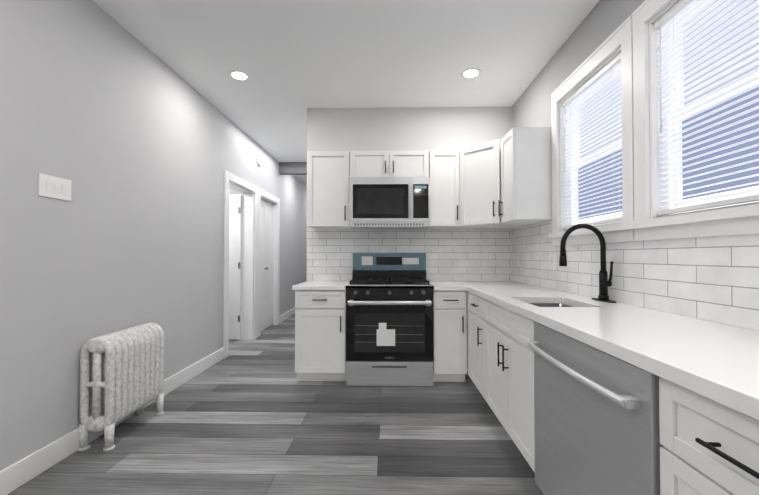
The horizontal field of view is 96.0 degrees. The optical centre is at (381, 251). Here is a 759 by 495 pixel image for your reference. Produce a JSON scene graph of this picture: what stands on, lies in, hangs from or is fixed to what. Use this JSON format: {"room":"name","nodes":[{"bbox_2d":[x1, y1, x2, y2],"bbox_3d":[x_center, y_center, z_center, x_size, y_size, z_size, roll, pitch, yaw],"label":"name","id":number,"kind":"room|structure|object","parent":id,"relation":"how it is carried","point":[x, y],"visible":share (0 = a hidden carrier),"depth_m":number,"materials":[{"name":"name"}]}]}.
{"room":"kitchen","nodes":[
{"label":"kitchen","id":0,"kind":"room"},
{"bbox_2d":[0,0,306,470],"bbox_3d":[-1.943,-0.186,3.268,0.180,2.842,11.600,0,-1,1],"label":"wall","id":1,"kind":"structure","parent":0,"point":[138,144],"depth_m":2.26,"materials":[{"name":"paint"}]},
{"bbox_2d":[38,173,70,200],"bbox_3d":[-1.871,-0.366,1.964,0.010,0.124,0.190,0,-1,1],"label":"switch plate","id":2,"kind":"object","parent":1,"relation":"attached to","point":[53,187],"visible":1,"depth_m":1.95,"materials":[{"name":"white plastic"}]},
{"bbox_2d":[0,347,223,494],"bbox_3d":[-1.891,1.135,0.709,0.016,0.130,6.520,0,-1,1],"label":"baseboard","id":3,"kind":"structure","parent":1,"relation":"attached to","point":[16,475],"depth_m":1.97,"materials":[{"name":"white wood"}]},
{"bbox_2d":[228,194,241,339],"bbox_3d":[-2.373,0.219,4.804,0.764,2.050,0.123,0,-1,1],"label":"door","id":4,"kind":"structure","parent":1,"relation":"in","point":[235,202],"depth_m":4.83,"materials":[{"name":"white wood"}]},
{"bbox_2d":[223,170,279,357],"bbox_3d":[-1.902,0.161,4.991,0.200,2.195,2.015,0,-1,1],"label":"door frame","id":5,"kind":"structure","parent":1,"relation":"attached to","point":[252,195],"depth_m":4.87,"materials":[{"name":"white wood"}]},
{"bbox_2d":[257,157,261,165],"bbox_3d":[-1.802,-1.325,5.052,0.038,0.130,0.130,0,-1,1],"label":"smoke detector","id":6,"kind":"object","parent":1,"relation":"attached to","point":[259,161],"visible":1,"depth_m":5.01,"materials":[{"name":"white plastic"}]},
{"bbox_2d":[260,200,273,331],"bbox_3d":[-1.847,0.225,5.499,0.092,2.058,0.765,0,-1,1],"label":"door","id":7,"kind":"structure","parent":1,"relation":"in","point":[267,260],"depth_m":5.58,"materials":[{"name":"white wood"}]},
{"bbox_2d":[279,308,294,323],"bbox_3d":[-1.769,1.229,7.514,0.016,0.130,3.065,0,-1,1],"label":"baseboard","id":8,"kind":"structure","parent":1,"relation":"attached to","point":[283,317],"depth_m":6.41,"materials":[{"name":"white wood"}]},
{"bbox_2d":[229,189,240,194],"bbox_3d":[-2.642,-0.162,5.006,1.280,2.842,0.070,0,-1,1],"label":"wall","id":9,"kind":"structure","parent":0,"point":[231,191],"depth_m":4.96,"materials":[{"name":"grey paint"}]},
{"bbox_2d":[7,314,543,494],"bbox_3d":[-0.811,1.285,3.228,5.284,0.100,12.000,0,-1,1],"label":"floor","id":10,"kind":"structure","parent":0,"point":[250,417],"depth_m":2.18,"materials":[{"name":"grey wood"}]},
{"bbox_2d":[78,322,163,450],"bbox_3d":[-1.754,0.879,2.387,0.214,0.688,0.624,0,-1,1],"label":"radiator","id":11,"kind":"object","parent":10,"relation":"on","point":[121,374],"visible":1,"depth_m":2.16,"materials":[{"name":"metal"}]},
{"bbox_2d":[295,290,346,380],"bbox_3d":[-0.562,0.801,3.452,0.478,0.874,0.654,0,-1,1],"label":"base cabinet","id":12,"kind":"object","parent":10,"relation":"on","point":[320,335],"visible":0.98,"depth_m":3.17,"materials":[{"name":"white wood"}]},
{"bbox_2d":[292,281,349,289],"bbox_3d":[-0.573,0.343,3.463,0.496,0.040,0.632,0,-1,1],"label":"countertop","id":13,"kind":"structure","parent":12,"relation":"on","point":[323,285],"depth_m":3.19,"materials":[{"name":"stone"}]},
{"bbox_2d":[346,252,432,385],"bbox_3d":[0.080,0.623,3.404,0.798,1.228,0.715,0,-1,1],"label":"range","id":14,"kind":"object","parent":10,"relation":"on","point":[389,322],"visible":1,"depth_m":3.12,"materials":[{"name":"black metal"}]},
{"bbox_2d":[433,290,466,381],"bbox_3d":[0.640,0.800,3.431,0.310,0.874,0.654,0,-1,1],"label":"base cabinet","id":15,"kind":"object","parent":10,"relation":"on","point":[449,335],"visible":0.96,"depth_m":3.15,"materials":[{"name":"white wood"}]},
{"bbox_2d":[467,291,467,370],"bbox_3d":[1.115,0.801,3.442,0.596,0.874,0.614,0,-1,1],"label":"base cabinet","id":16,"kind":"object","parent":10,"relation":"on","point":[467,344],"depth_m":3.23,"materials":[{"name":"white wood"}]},
{"bbox_2d":[467,292,488,400],"bbox_3d":[1.075,0.792,2.840,0.654,0.874,0.588,0,-1,1],"label":"base cabinet","id":17,"kind":"object","parent":10,"relation":"on","point":[476,314],"visible":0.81,"depth_m":2.82,"materials":[{"name":"white wood"}]},
{"bbox_2d":[486,300,534,472],"bbox_3d":[1.062,0.788,2.114,0.654,0.863,0.856,0,-1,1],"label":"base cabinet","id":18,"kind":"object","parent":10,"relation":"on","point":[510,372],"visible":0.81,"depth_m":2.03,"materials":[{"name":"white wood"}]},
{"bbox_2d":[527,321,663,494],"bbox_3d":[1.012,0.773,1.303,0.669,0.871,0.753,0,-1,1],"label":"dishwasher","id":19,"kind":"object","parent":10,"relation":"on","point":[596,423],"visible":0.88,"depth_m":1.21,"materials":[{"name":"silver metal"}]},
{"bbox_2d":[659,377,758,494],"bbox_3d":[1.036,0.762,0.670,0.654,0.874,0.498,0,-1,1],"label":"base cabinet","id":20,"kind":"object","parent":10,"relation":"on","point":[710,447],"visible":0.88,"depth_m":0.80,"materials":[{"name":"white wood"}]},
{"bbox_3d":[1.042,0.753,-0.041,0.616,0.874,0.916,0,-1,1],"label":"base cabinet","id":21,"kind":"object","parent":10,"relation":"on","visible":0},
{"bbox_2d":[429,281,758,419],"bbox_3d":[0.923,0.318,1.631,0.938,0.040,4.243,0,-1,1],"label":"countertop","id":22,"kind":"structure","parent":21,"relation":"on","point":[716,362],"depth_m":1.17,"materials":[{"name":"stone"}]},
{"bbox_2d":[529,303,572,306],"bbox_3d":[1.027,0.445,2.061,0.380,0.200,0.490,0,-1,1],"label":"undermount sink","id":23,"kind":"object","parent":22,"relation":"in","point":[550,305],"visible":0.1,"depth_m":2.28,"materials":[{"name":"metal"}]},
{"bbox_2d":[559,224,616,302],"bbox_3d":[1.242,0.067,2.097,0.294,0.474,0.196,0,-1,1],"label":"faucet","id":24,"kind":"object","parent":22,"relation":"on","point":[605,282],"visible":1,"depth_m":2.08,"materials":[{"name":"black metal"}]},
{"bbox_2d":[279,162,306,174],"bbox_3d":[-1.297,-1.473,6.075,1.011,0.192,0.140,0,-1,1],"label":"header beam","id":25,"kind":"structure","parent":0,"point":[292,168],"depth_m":6.01,"materials":[{"name":"paint"}]},
{"bbox_2d":[306,108,317,278],"bbox_3d":[-0.725,-0.143,6.423,0.120,2.842,5.247,0,-1,1],"label":"wall","id":26,"kind":"structure","parent":0,"point":[312,113],"depth_m":3.82,"materials":[{"name":"paint"}]},
{"bbox_2d":[92,0,599,185],"bbox_3d":[-0.811,-1.658,3.268,5.284,0.100,12.000,0,-1,1],"label":"ceiling","id":27,"kind":"structure","parent":0,"point":[294,60],"depth_m":2.75,"materials":[{"name":"paint"}]},
{"bbox_2d":[229,70,249,80],"bbox_3d":[-1.300,-1.607,3.126,0.180,0.005,0.180,0,-1,1],"label":"recessed light","id":28,"kind":"object","parent":27,"relation":"in","point":[239,75],"visible":1,"depth_m":3.12,"materials":[{"name":"white plastic"}]},
{"bbox_2d":[461,68,480,78],"bbox_3d":[0.810,-1.607,3.088,0.180,0.005,0.180,0,-1,1],"label":"recessed light","id":29,"kind":"object","parent":27,"relation":"in","point":[469,73],"visible":1,"depth_m":3.08,"materials":[{"name":"white plastic"}]},
{"bbox_2d":[318,107,511,150],"bbox_3d":[0.470,-0.178,3.839,2.302,2.842,0.120,0,-1,1],"label":"wall","id":30,"kind":"structure","parent":0,"point":[389,129],"depth_m":3.80,"materials":[{"name":"paint"}]},
{"bbox_2d":[307,151,350,228],"bbox_3d":[-0.542,-0.638,3.617,0.438,0.770,0.364,0,-1,1],"label":"upper cabinet","id":31,"kind":"object","parent":30,"relation":"attached to","point":[328,174],"visible":0.96,"depth_m":3.48,"materials":[{"name":"white wood"}]},
{"bbox_2d":[350,150,428,176],"bbox_3d":[0.083,-0.884,3.609,0.804,0.278,0.364,0,-1,1],"label":"upper cabinet","id":32,"kind":"object","parent":30,"relation":"attached to","point":[392,163],"visible":0.73,"depth_m":3.47,"materials":[{"name":"white wood"}]},
{"bbox_2d":[349,177,429,229],"bbox_3d":[0.083,-0.490,3.562,0.798,0.498,0.447,0,-1,1],"label":"microwave","id":33,"kind":"object","parent":32,"relation":"attached to","point":[389,203],"visible":1,"depth_m":3.39,"materials":[{"name":"silver metal"}]},
{"bbox_2d":[306,228,511,280],"bbox_3d":[0.301,0.051,3.774,2.262,0.612,0.008,0,-1,1],"label":"tile backsplash","id":34,"kind":"structure","parent":30,"relation":"attached to","point":[468,254],"depth_m":3.77,"materials":[{"name":"white tile"}]},
{"bbox_2d":[427,150,459,228],"bbox_3d":[0.647,-0.638,3.596,0.316,0.770,0.364,0,-1,1],"label":"upper cabinet","id":35,"kind":"object","parent":30,"relation":"attached to","point":[444,170],"visible":0.96,"depth_m":3.46,"materials":[{"name":"white wood"}]},
{"bbox_2d":[455,139,533,228],"bbox_3d":[1.109,-0.640,3.448,0.645,0.770,0.644,0,-1,1],"label":"upper cabinet","id":36,"kind":"object","parent":30,"relation":"attached to","point":[480,180],"visible":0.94,"depth_m":3.28,"materials":[{"name":"white wood"}]},
{"bbox_2d":[511,0,672,176],"bbox_3d":[1.474,-0.222,0.643,0.180,2.842,6.473,0,-1,1],"label":"wall","id":37,"kind":"structure","parent":0,"point":[601,23],"depth_m":2.59,"materials":[{"name":"paint"}]},
{"bbox_2d":[498,127,551,222],"bbox_3d":[1.241,-0.646,2.984,0.364,0.770,0.309,0,-1,1],"label":"upper cabinet","id":38,"kind":"object","parent":37,"relation":"attached to","point":[526,174],"visible":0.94,"depth_m":2.83,"materials":[{"name":"white wood"}]},
{"bbox_2d":[548,15,634,245],"bbox_3d":[1.466,-0.676,2.346,0.207,1.252,0.934,0,-1,1],"label":"window","id":39,"kind":"structure","parent":37,"relation":"in","point":[592,137],"depth_m":2.33,"materials":[{"name":"white"}]},
{"bbox_2d":[512,220,758,330],"bbox_3d":[1.398,0.022,1.678,0.008,0.612,4.145,0,-1,1],"label":"tile backsplash","id":40,"kind":"structure","parent":37,"relation":"attached to","point":[713,278],"depth_m":1.69,"materials":[{"name":"white tile"}]},
{"bbox_2d":[553,255,557,269],"bbox_3d":[1.411,0.088,2.769,0.006,0.120,0.070,0,-1,1],"label":"electrical outlet cover","id":41,"kind":"object","parent":40,"relation":"attached to","point":[555,262],"visible":1,"depth_m":2.76,"materials":[{"name":"white plastic"}]},
{"bbox_2d":[628,0,758,240],"bbox_3d":[1.449,-0.689,1.428,0.207,1.252,0.899,0,-1,1],"label":"window","id":42,"kind":"structure","parent":37,"relation":"in","point":[696,101],"depth_m":1.59,"materials":[{"name":"white"}]}
]}

